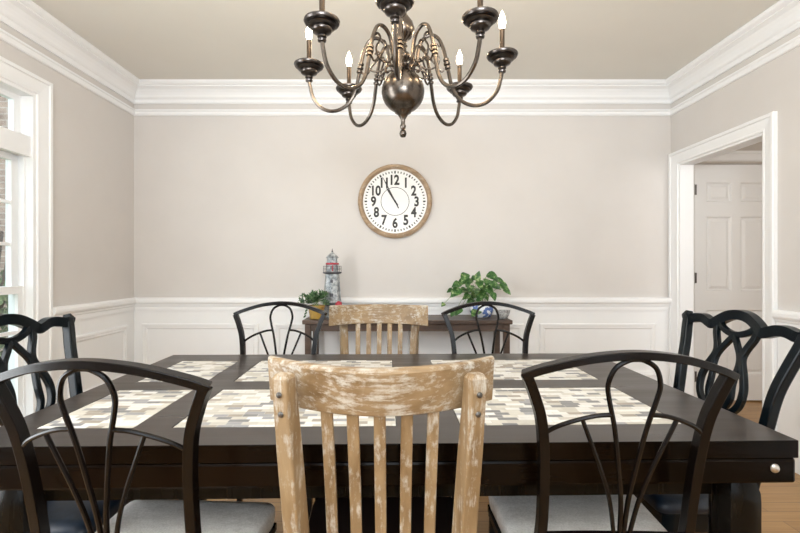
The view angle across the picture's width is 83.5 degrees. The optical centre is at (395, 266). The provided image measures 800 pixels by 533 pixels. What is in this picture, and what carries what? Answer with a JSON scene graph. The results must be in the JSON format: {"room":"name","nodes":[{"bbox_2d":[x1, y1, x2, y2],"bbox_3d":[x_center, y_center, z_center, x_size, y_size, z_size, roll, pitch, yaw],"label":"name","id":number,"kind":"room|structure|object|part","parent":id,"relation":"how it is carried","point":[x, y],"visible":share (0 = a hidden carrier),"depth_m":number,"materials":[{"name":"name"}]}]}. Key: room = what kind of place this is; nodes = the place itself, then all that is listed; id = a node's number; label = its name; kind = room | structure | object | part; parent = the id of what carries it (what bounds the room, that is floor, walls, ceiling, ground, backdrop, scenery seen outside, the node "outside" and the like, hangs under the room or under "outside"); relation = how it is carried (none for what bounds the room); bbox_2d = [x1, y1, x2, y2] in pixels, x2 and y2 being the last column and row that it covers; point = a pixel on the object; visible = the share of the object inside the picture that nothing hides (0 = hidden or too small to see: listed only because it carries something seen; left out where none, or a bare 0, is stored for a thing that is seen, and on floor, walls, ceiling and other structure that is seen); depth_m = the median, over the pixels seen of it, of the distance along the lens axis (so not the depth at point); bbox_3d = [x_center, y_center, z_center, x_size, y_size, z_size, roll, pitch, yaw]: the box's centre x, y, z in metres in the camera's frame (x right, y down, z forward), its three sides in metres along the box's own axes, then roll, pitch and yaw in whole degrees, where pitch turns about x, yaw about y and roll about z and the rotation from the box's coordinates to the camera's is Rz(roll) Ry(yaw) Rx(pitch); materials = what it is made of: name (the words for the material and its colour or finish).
{"room":"dining room","nodes":[
{"label":"dining room","id":0,"kind":"room"},
{"bbox_2d":[0,21,133,306],"bbox_3d":[-2.275,-0.172,0.830,0.150,2.705,5.860,0,0,0],"label":"wall","id":1,"kind":"structure","parent":0,"point":[93,137],"depth_m":3.19,"materials":[{"name":"beige paint"}]},
{"bbox_2d":[0,56,52,426],"bbox_3d":[-2.245,-0.061,2.268,0.210,2.196,1.149,0,0,0],"label":"window","id":2,"kind":"structure","parent":1,"relation":"in","point":[26,147],"depth_m":2.71,"materials":[{"name":"white paint"}]},
{"bbox_3d":[-2.308,-0.259,2.268,0.035,0.842,0.895,0,0,0],"label":"sash","id":3,"kind":"part","parent":2,"relation":"part of","materials":[{"name":"white paint"}]},
{"bbox_3d":[-2.292,-0.901,2.268,0.035,0.262,0.895,0,0,0],"label":"transom sash","id":4,"kind":"part","parent":2,"relation":"part of","materials":[{"name":"white paint"}]},
{"bbox_3d":[-2.268,0.514,2.268,0.035,0.792,0.895,0,0,0],"label":"sash","id":5,"kind":"part","parent":2,"relation":"part of","materials":[{"name":"white paint"}]},
{"bbox_3d":[-2.274,-0.061,2.268,0.152,1.984,0.937,0,0,0],"label":"frame","id":6,"kind":"part","parent":2,"relation":"part of","materials":[{"name":"white paint"}]},
{"bbox_2d":[67,325,127,398],"bbox_3d":[-2.188,0.698,0.900,0.013,0.445,5.500,0,0,0],"label":"trim","id":7,"kind":"structure","parent":1,"relation":"attached to","point":[84,337],"depth_m":3.39,"materials":[{"name":"white paint"}]},
{"bbox_2d":[0,0,799,103],"bbox_3d":[0.054,-1.444,0.905,4.508,0.161,5.710,0,0,0],"label":"trim","id":8,"kind":"structure","parent":1,"relation":"attached to","point":[25,17],"depth_m":3.65,"materials":[{"name":"white paint"}]},
{"bbox_2d":[0,28,799,115],"bbox_3d":[0.054,-1.287,0.905,4.508,0.048,5.710,0,0,0],"label":"trim","id":9,"kind":"structure","parent":1,"relation":"attached to","point":[5,36],"depth_m":3.73,"materials":[{"name":"white paint"}]},
{"bbox_2d":[53,311,799,448],"bbox_3d":[0.054,0.730,0.905,4.508,0.900,5.710,0,0,0],"label":"wainscoting","id":10,"kind":"structure","parent":1,"relation":"attached to","point":[162,343],"depth_m":3.75,"materials":[{"name":"white paint"}]},
{"bbox_2d":[134,104,670,296],"bbox_3d":[-0.021,-0.172,3.830,4.658,2.705,0.140,0,0,0],"label":"wall","id":11,"kind":"structure","parent":0,"point":[225,206],"depth_m":3.76,"materials":[{"name":"beige paint"}]},
{"bbox_2d":[53,297,671,320],"bbox_3d":[0.054,0.316,3.301,4.508,0.112,0.918,0,0,0],"label":"trim","id":12,"kind":"structure","parent":11,"relation":"attached to","point":[83,311],"depth_m":3.72,"materials":[{"name":"white paint"}]},
{"bbox_2d":[358,164,431,237],"bbox_3d":[-0.008,-0.544,3.736,0.618,0.618,0.046,0,0,0],"label":"wall clock","id":13,"kind":"object","parent":11,"relation":"attached to","point":[395,200],"visible":1,"depth_m":3.74,"materials":[{"name":"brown wood"}]},
{"bbox_2d":[142,323,655,375],"bbox_3d":[0.025,0.698,3.748,4.306,0.445,0.013,0,0,0],"label":"trim","id":14,"kind":"structure","parent":11,"relation":"attached to","point":[145,326],"depth_m":3.74,"materials":[{"name":"white paint"}]},
{"bbox_2d":[32,0,778,78],"bbox_3d":[0.975,-1.575,0.975,6.650,0.100,6.150,0,0,0],"label":"ceiling","id":15,"kind":"structure","parent":0,"point":[150,39],"depth_m":2.92,"materials":[{"name":"paint"}]},
{"bbox_2d":[294,0,517,137],"bbox_3d":[0.028,-0.988,1.574,0.730,1.072,0.747,0,0,-18],"label":"chandelier","id":16,"kind":"object","parent":15,"relation":"hanging from","point":[403,88],"visible":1,"depth_m":1.52,"materials":[{"name":"brown metal"}]},
{"bbox_3d":[-0.314,-0.849,1.618,0.025,0.063,0.024,0,0,0],"label":"bulb","id":17,"kind":"part","parent":16,"relation":"part of","materials":[{"name":"beige glass"}]},
{"bbox_3d":[-0.193,-0.849,1.834,0.025,0.063,0.024,0,0,0],"label":"bulb","id":18,"kind":"part","parent":16,"relation":"part of","materials":[{"name":"beige glass"}]},
{"bbox_3d":[-0.160,-0.682,1.596,0.324,0.264,0.013,0,0,8],"label":"arm","id":19,"kind":"part","parent":16,"relation":"part of","materials":[{"name":"brown metal"}]},
{"bbox_3d":[-0.109,-0.682,1.439,0.324,0.264,0.013,0,0,-44],"label":"arm","id":20,"kind":"part","parent":16,"relation":"part of","materials":[{"name":"brown metal"}]},
{"bbox_3d":[-0.094,-0.682,1.714,0.013,0.264,0.324,0,0,-39],"label":"arm","id":21,"kind":"part","parent":16,"relation":"part of","materials":[{"name":"brown metal"}]},
{"bbox_3d":[0.009,-0.682,1.384,0.013,0.264,0.324,0,0,5],"label":"arm","id":22,"kind":"part","parent":16,"relation":"part of","materials":[{"name":"brown metal"}]},
{"bbox_3d":[0.152,-0.682,1.706,0.013,0.264,0.324,0,0,43],"label":"arm","id":23,"kind":"part","parent":16,"relation":"part of","materials":[{"name":"brown metal"}]},
{"bbox_3d":[0.145,-0.682,1.428,0.013,0.264,0.324,0,0,-40],"label":"arm","id":24,"kind":"part","parent":16,"relation":"part of","materials":[{"name":"brown metal"}]},
{"bbox_3d":[0.210,-0.682,1.555,0.324,0.264,0.013,0,0,5],"label":"arm","id":25,"kind":"part","parent":16,"relation":"part of","materials":[{"name":"brown metal"}]},
{"bbox_3d":[0.258,-0.849,1.820,0.025,0.063,0.024,0,0,0],"label":"bulb","id":26,"kind":"part","parent":16,"relation":"part of","materials":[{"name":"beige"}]},
{"bbox_3d":[0.365,-0.849,1.543,0.025,0.063,0.024,0,0,0],"label":"bulb","id":27,"kind":"part","parent":16,"relation":"part of","materials":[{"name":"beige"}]},
{"bbox_2d":[207,400,799,532],"bbox_3d":[0.975,1.210,0.975,6.650,0.060,6.150,0,0,0],"label":"floor","id":28,"kind":"structure","parent":0,"point":[780,502],"depth_m":2.22,"materials":[{"name":"brown wood"}]},
{"bbox_2d":[0,313,132,532],"bbox_3d":[-1.043,0.670,1.415,0.417,1.040,0.583,0,0,0],"label":"dining chair","id":29,"kind":"object","parent":28,"relation":"on","point":[64,516],"visible":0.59,"depth_m":1.45,"materials":[{"name":"blue paint"}]},
{"bbox_3d":[-1.232,0.190,1.415,0.040,0.080,0.583,0,0,0],"label":"crest rail","id":30,"kind":"part","parent":29,"relation":"part of","materials":[{"name":"blue paint"}]},
{"bbox_3d":[-1.175,0.684,1.632,0.174,0.997,0.069,0,0,26],"label":"post","id":31,"kind":"part","parent":29,"relation":"part of","materials":[{"name":"blue paint"}]},
{"bbox_3d":[-0.963,0.720,1.415,0.255,0.041,0.422,0,0,0],"label":"seat","id":32,"kind":"part","parent":29,"relation":"part of","materials":[{"name":"blue fabric"}]},
{"bbox_2d":[0,358,276,532],"bbox_3d":[-0.585,0.679,1.088,0.474,1.005,0.503,0,0,3],"label":"dining chair","id":33,"kind":"object","parent":28,"relation":"on","point":[190,514],"visible":1,"depth_m":0.91,"materials":[{"name":"brown metal"}]},
{"bbox_3d":[-0.777,0.707,0.938,0.054,0.949,0.122,0,0,34],"label":"post","id":34,"kind":"part","parent":33,"relation":"part of","materials":[{"name":"brown metal"}]},
{"bbox_3d":[-0.652,0.469,0.904,0.103,0.281,0.016,0,0,-21],"label":"rod","id":35,"kind":"part","parent":33,"relation":"part of","materials":[{"name":"brown metal"}]},
{"bbox_3d":[-0.596,0.212,0.873,0.469,0.071,0.072,0,0,3],"label":"rail","id":36,"kind":"part","parent":33,"relation":"part of","materials":[{"name":"brown metal"}]},
{"bbox_3d":[-0.537,0.469,0.898,0.103,0.281,0.016,0,0,27],"label":"rod","id":37,"kind":"part","parent":33,"relation":"part of","materials":[{"name":"brown metal"}]},
{"bbox_2d":[95,500,274,532],"bbox_3d":[-0.581,0.721,1.164,0.445,0.062,0.352,0,0,3],"label":"seat cushion","id":38,"kind":"object","parent":33,"relation":"on","point":[139,516],"depth_m":1.24,"materials":[{"name":"grey fabric"}]},
{"bbox_3d":[-0.409,0.707,0.919,0.054,0.949,0.122,0,0,-28],"label":"post","id":39,"kind":"part","parent":33,"relation":"part of","materials":[{"name":"brown metal"}]},
{"bbox_3d":[-0.581,0.762,1.155,0.450,0.020,0.346,0,0,3],"label":"seat frame","id":40,"kind":"part","parent":33,"relation":"part of","materials":[{"name":"brown metal"}]},
{"bbox_2d":[199,301,327,518],"bbox_3d":[-0.573,0.679,2.032,0.474,1.005,0.503,0,0,-1],"label":"dining chair","id":41,"kind":"object","parent":28,"relation":"on","point":[242,340],"visible":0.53,"depth_m":2.22,"materials":[{"name":"brown metal"}]},
{"bbox_3d":[-0.760,0.707,2.189,0.054,0.949,0.122,0,0,-32],"label":"post","id":42,"kind":"part","parent":41,"relation":"part of","materials":[{"name":"brown metal"}]},
{"bbox_3d":[-0.634,0.469,2.219,0.103,0.281,0.016,0,0,23],"label":"rod","id":43,"kind":"part","parent":41,"relation":"part of","materials":[{"name":"brown metal"}]},
{"bbox_3d":[-0.577,0.212,2.247,0.469,0.071,0.072,0,0,-1],"label":"rail","id":44,"kind":"part","parent":41,"relation":"part of","materials":[{"name":"brown metal"}]},
{"bbox_3d":[-0.519,0.469,2.221,0.103,0.281,0.016,0,0,-25],"label":"rod","id":45,"kind":"part","parent":41,"relation":"part of","materials":[{"name":"brown metal"}]},
{"bbox_3d":[-0.350,0.976,1.812,0.026,0.412,0.060,0,0,-24],"label":"leg","id":46,"kind":"part","parent":41,"relation":"part of","materials":[{"name":"black wood"}]},
{"bbox_3d":[-0.391,0.707,2.195,0.054,0.949,0.122,0,0,30],"label":"post","id":47,"kind":"part","parent":41,"relation":"part of","materials":[{"name":"brown metal"}]},
{"bbox_2d":[329,304,427,353],"bbox_3d":[-0.088,0.690,2.136,0.500,0.981,0.542,0,0,0],"label":"slat chair","id":48,"kind":"object","parent":28,"relation":"on","point":[400,314],"visible":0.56,"depth_m":2.33,"materials":[{"name":"brown wood"}]},
{"bbox_3d":[-0.263,0.697,2.343,0.051,0.966,0.107,0,0,-20],"label":"post","id":49,"kind":"part","parent":48,"relation":"part of","materials":[{"name":"brown wood"}]},
{"bbox_3d":[-0.088,0.249,2.328,0.500,0.101,0.158,0,0,0],"label":"crest rail","id":50,"kind":"part","parent":48,"relation":"part of","materials":[{"name":"brown wood"}]},
{"bbox_3d":[0.086,0.697,2.343,0.051,0.966,0.107,0,0,20],"label":"post","id":51,"kind":"part","parent":48,"relation":"part of","materials":[{"name":"brown wood"}]},
{"bbox_2d":[268,355,493,532],"bbox_3d":[-0.033,0.690,1.142,0.500,0.981,0.542,0,0,0],"label":"slat chair","id":52,"kind":"object","parent":28,"relation":"on","point":[379,393],"visible":1,"depth_m":0.92,"materials":[{"name":"brown wood"}]},
{"bbox_3d":[-0.207,0.697,0.935,0.051,0.966,0.107,0,0,20],"label":"post","id":53,"kind":"part","parent":52,"relation":"part of","materials":[{"name":"brown wood"}]},
{"bbox_3d":[-0.033,0.249,0.950,0.500,0.101,0.158,0,0,0],"label":"crest rail","id":54,"kind":"part","parent":52,"relation":"part of","materials":[{"name":"brown wood"}]},
{"bbox_3d":[-0.033,0.737,1.203,0.444,0.027,0.420,0,0,0],"label":"seat","id":55,"kind":"part","parent":52,"relation":"part of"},
{"bbox_3d":[0.141,0.697,0.935,0.051,0.966,0.107,0,0,-20],"label":"post","id":56,"kind":"part","parent":52,"relation":"part of","materials":[{"name":"brown wood"}]},
{"bbox_2d":[0,353,797,532],"bbox_3d":[-0.043,0.800,1.603,2.010,0.760,1.095,0,0,-1],"label":"dining table","id":57,"kind":"object","parent":28,"relation":"on","point":[237,456],"visible":0.63,"depth_m":1.13,"materials":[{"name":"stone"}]},
{"bbox_3d":[-0.938,0.853,1.117,0.094,0.654,0.094,0,0,-1],"label":"leg","id":58,"kind":"part","parent":57,"relation":"part of","materials":[{"name":"black wood"}]},
{"bbox_3d":[0.872,0.853,1.155,0.094,0.654,0.094,0,0,-1],"label":"leg","id":59,"kind":"part","parent":57,"relation":"part of","materials":[{"name":"black wood"}]},
{"bbox_2d":[302,315,512,353],"bbox_3d":[0.085,0.790,3.530,1.570,0.780,0.390,0,0,0],"label":"console table","id":60,"kind":"object","parent":28,"relation":"on","point":[435,322],"visible":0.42,"depth_m":3.36,"materials":[{"name":"brown wood"}]},
{"bbox_3d":[-0.660,0.806,3.370,0.044,0.748,0.044,0,0,0],"label":"leg","id":61,"kind":"part","parent":60,"relation":"part of","materials":[{"name":"brown wood"}]},
{"bbox_2d":[297,289,329,319],"bbox_3d":[-0.626,0.284,3.419,0.246,0.232,0.145,0,0,-10],"label":"potted succulent","id":62,"kind":"object","parent":60,"relation":"on","point":[314,296],"visible":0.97,"depth_m":3.40,"materials":[{"name":"green plant"}]},
{"bbox_2d":[309,305,324,319],"bbox_3d":[-0.607,0.348,3.420,0.132,0.104,0.132,0,0,0],"label":"pot","id":63,"kind":"object","parent":62,"relation":"on","point":[313,315],"depth_m":3.37,"materials":[{"name":"yellow ceramic"}]},
{"bbox_3d":[-0.660,0.806,3.690,0.044,0.748,0.044,0,0,0],"label":"leg","id":64,"kind":"part","parent":60,"relation":"part of","materials":[{"name":"brown wood"}]},
{"bbox_2d":[323,249,341,317],"bbox_3d":[-0.505,0.129,3.550,0.163,0.542,0.163,0,0,22],"label":"ornament","id":65,"kind":"object","parent":60,"relation":"on","point":[332,281],"visible":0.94,"depth_m":3.50,"materials":[{"name":"silver metal"}]},
{"bbox_3d":[-0.505,-0.048,3.550,0.067,0.041,0.067,0,0,-22],"label":"lantern glass","id":66,"kind":"part","parent":65,"relation":"part of","materials":[{"name":"white glass"}]},
{"bbox_2d":[441,271,510,317],"bbox_3d":[0.609,0.215,3.471,0.542,0.369,0.288,0,0,0],"label":"pothos","id":67,"kind":"object","parent":60,"relation":"on","point":[478,294],"visible":0.81,"depth_m":3.44,"materials":[{"name":"green plant"}]},
{"bbox_3d":[0.599,0.200,3.467,0.475,0.288,0.181,0,0,0],"label":"stem","id":68,"kind":"part","parent":67,"relation":"part of","materials":[{"name":"green plant"}]},
{"bbox_2d":[469,305,493,317],"bbox_3d":[0.672,0.343,3.520,0.190,0.115,0.190,0,0,0],"label":"pot","id":69,"kind":"object","parent":67,"relation":"on","point":[487,311],"depth_m":3.44,"materials":[{"name":"multicoloured ceramic"}]},
{"bbox_3d":[0.830,0.806,3.690,0.044,0.748,0.044,0,0,0],"label":"leg","id":70,"kind":"part","parent":60,"relation":"part of","materials":[{"name":"brown wood"}]},
{"bbox_2d":[496,310,509,318],"bbox_3d":[0.815,0.367,3.420,0.112,0.066,0.112,0,0,0],"label":"bowl","id":71,"kind":"object","parent":60,"relation":"on","point":[503,314],"visible":0.83,"depth_m":3.38,"materials":[{"name":"white ceramic"}]},
{"bbox_3d":[0.830,0.806,3.370,0.044,0.748,0.044,0,0,0],"label":"leg","id":72,"kind":"part","parent":60,"relation":"part of","materials":[{"name":"brown wood"}]},
{"bbox_2d":[441,301,534,498],"bbox_3d":[0.456,0.679,2.032,0.474,1.005,0.503,0,0,1],"label":"dining chair","id":73,"kind":"object","parent":28,"relation":"on","point":[530,320],"visible":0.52,"depth_m":2.23,"materials":[{"name":"brown metal"}]},
{"bbox_3d":[0.274,0.707,2.195,0.054,0.949,0.122,0,0,-30],"label":"post","id":74,"kind":"part","parent":73,"relation":"part of","materials":[{"name":"brown metal"}]},
{"bbox_3d":[0.402,0.469,2.221,0.103,0.281,0.016,0,0,25],"label":"rod","id":75,"kind":"part","parent":73,"relation":"part of","materials":[{"name":"brown metal"}]},
{"bbox_3d":[0.460,0.212,2.247,0.469,0.071,0.072,0,0,1],"label":"rail","id":76,"kind":"part","parent":73,"relation":"part of","materials":[{"name":"brown metal"}]},
{"bbox_3d":[0.517,0.469,2.219,0.103,0.281,0.016,0,0,-23],"label":"rod","id":77,"kind":"part","parent":73,"relation":"part of","materials":[{"name":"brown metal"}]},
{"bbox_3d":[0.643,0.707,2.189,0.054,0.949,0.122,0,0,32],"label":"post","id":78,"kind":"part","parent":73,"relation":"part of","materials":[{"name":"brown metal"}]},
{"bbox_2d":[488,350,739,532],"bbox_3d":[0.508,0.679,1.173,0.474,1.005,0.503,0,0,1],"label":"dining chair","id":79,"kind":"object","parent":28,"relation":"on","point":[541,513],"visible":0.98,"depth_m":1.00,"materials":[{"name":"brown metal"}]},
{"bbox_3d":[0.292,0.976,1.399,0.026,0.412,0.060,0,0,-22],"label":"leg","id":80,"kind":"part","parent":79,"relation":"part of","materials":[{"name":"brown metal"}]},
{"bbox_3d":[0.509,0.762,1.240,0.450,0.020,0.346,0,0,1],"label":"seat frame","id":81,"kind":"part","parent":79,"relation":"part of","materials":[{"name":"brown metal"}]},
{"bbox_3d":[0.321,0.707,1.016,0.054,0.949,0.122,0,0,31],"label":"post","id":82,"kind":"part","parent":79,"relation":"part of","materials":[{"name":"brown metal"}]},
{"bbox_2d":[488,495,666,532],"bbox_3d":[0.509,0.721,1.249,0.445,0.062,0.352,0,0,1],"label":"seat cushion","id":83,"kind":"object","parent":79,"relation":"on","point":[507,514],"depth_m":1.26,"materials":[{"name":"grey fabric"}]},
{"bbox_3d":[0.448,0.469,0.986,0.103,0.281,0.016,0,0,-23],"label":"rod","id":84,"kind":"part","parent":79,"relation":"part of","materials":[{"name":"brown metal"}]},
{"bbox_3d":[0.506,0.617,1.024,0.338,0.037,0.051,0,0,1],"label":"rail","id":85,"kind":"part","parent":79,"relation":"part of","materials":[{"name":"brown metal"}]},
{"bbox_3d":[0.505,0.212,0.958,0.469,0.071,0.072,0,0,1],"label":"rail","id":86,"kind":"part","parent":79,"relation":"part of","materials":[{"name":"brown metal"}]},
{"bbox_3d":[0.563,0.469,0.985,0.103,0.281,0.016,0,0,24],"label":"rod","id":87,"kind":"part","parent":79,"relation":"part of","materials":[{"name":"brown metal"}]},
{"bbox_3d":[0.691,0.707,1.010,0.054,0.949,0.122,0,0,-30],"label":"post","id":88,"kind":"part","parent":79,"relation":"part of","materials":[{"name":"brown metal"}]},
{"bbox_2d":[635,310,799,532],"bbox_3d":[0.996,0.670,1.548,0.417,1.040,0.583,0,0,0],"label":"dining chair","id":89,"kind":"object","parent":28,"relation":"on","point":[666,508],"visible":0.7,"depth_m":1.44,"materials":[{"name":"blue paint"}]},
{"bbox_3d":[0.812,0.965,1.357,0.048,0.449,0.046,0,0,0],"label":"leg","id":90,"kind":"part","parent":89,"relation":"part of","materials":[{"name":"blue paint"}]},
{"bbox_3d":[0.927,0.770,1.548,0.265,0.060,0.412,0,0,0],"label":"seat rail","id":91,"kind":"part","parent":89,"relation":"part of","materials":[{"name":"blue paint"}]},
{"bbox_3d":[0.915,0.720,1.548,0.255,0.041,0.422,0,0,0],"label":"seat","id":92,"kind":"part","parent":89,"relation":"part of","materials":[{"name":"blue fabric"}]},
{"bbox_3d":[1.128,0.684,1.765,0.174,0.997,0.069,0,0,-26],"label":"post","id":93,"kind":"part","parent":89,"relation":"part of","materials":[{"name":"blue paint"}]},
{"bbox_3d":[1.185,0.190,1.548,0.040,0.080,0.583,0,0,0],"label":"crest rail","id":94,"kind":"part","parent":89,"relation":"part of","materials":[{"name":"blue paint"}]},
{"bbox_3d":[1.128,0.684,1.331,0.174,0.997,0.069,0,0,26],"label":"post","id":95,"kind":"part","parent":89,"relation":"part of","materials":[{"name":"blue paint"}]},
{"bbox_2d":[698,142,761,163],"bbox_3d":[3.304,-0.172,3.975,1.992,2.705,0.150,0,0,0],"label":"wall","id":96,"kind":"structure","parent":0,"point":[758,146],"depth_m":3.90,"materials":[{"name":"paint"}]},
{"bbox_2d":[694,151,761,399],"bbox_3d":[2.967,0.088,3.891,0.923,2.183,0.108,0,0,0],"label":"door","id":97,"kind":"structure","parent":96,"relation":"in","point":[727,197],"depth_m":3.91,"materials":[{"name":"white paint"}]},
{"bbox_2d":[671,28,799,311],"bbox_3d":[2.363,-0.172,0.900,0.110,2.705,6.000,0,0,0],"label":"wall","id":98,"kind":"structure","parent":0,"point":[774,86],"depth_m":2.70,"materials":[{"name":"beige paint"}]},
{"bbox_2d":[679,133,762,407],"bbox_3d":[2.363,0.170,3.232,0.110,2.021,0.847,0,0,0],"label":"trim","id":99,"kind":"structure","parent":98,"relation":"attached to","point":[686,169],"depth_m":3.64,"materials":[{"name":"white paint"}]},
{"bbox_2d":[668,111,777,431],"bbox_3d":[2.294,0.120,3.232,0.028,2.120,1.045,0,0,0],"label":"trim","id":100,"kind":"structure","parent":98,"relation":"attached to","point":[767,124],"depth_m":2.85,"materials":[{"name":"white paint"}]},
{"bbox_2d":[772,310,799,328],"bbox_3d":[2.287,0.316,0.377,0.042,0.112,4.653,0,0,0],"label":"trim","id":101,"kind":"structure","parent":98,"relation":"attached to","point":[782,317],"depth_m":2.61,"materials":[{"name":"white paint"}]},
{"bbox_2d":[794,448,799,474],"bbox_3d":[2.297,1.110,0.377,0.022,0.140,4.653,0,0,0],"label":"baseboard","id":102,"kind":"structure","parent":98,"relation":"attached to","point":[797,460],"depth_m":2.55,"materials":[{"name":"white paint"}]},
{"bbox_2d":[799,369,799,427],"bbox_3d":[2.296,0.698,0.370,0.013,0.445,4.360,0,0,0],"label":"trim","id":103,"kind":"structure","parent":98,"relation":"attached to","point":[799,369],"depth_m":2.54,"materials":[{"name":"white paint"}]},
{"label":"outside","id":104,"kind":"structure","parent":0,"visible":0},
{"bbox_3d":[-8.175,1.460,3.000,11.650,0.440,22.000,0,0,0],"label":"ground","id":105,"kind":"structure","parent":104,"visible":0},
{"bbox_2d":[0,96,7,351],"bbox_3d":[-5.850,-0.870,5.350,6.300,5.100,0.300,0,0,0],"label":"brick wing","id":106,"kind":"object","parent":105,"relation":"on","point":[3,101],"visible":0.02,"depth_m":5.20},
{"bbox_2d":[0,231,7,356],"bbox_3d":[-4.006,0.455,4.334,1.165,1.637,0.918,0,0,0],"label":"shrub","id":107,"kind":"object","parent":105,"relation":"on","point":[3,298],"visible":0.09,"depth_m":4.33,"materials":[{"name":"green plant"}]},
{"bbox_3d":[-3.986,0.439,4.349,0.606,1.606,0.577,0,0,0],"label":"stem","id":108,"kind":"part","parent":107,"relation":"part of","materials":[{"name":"plant"}]}
]}

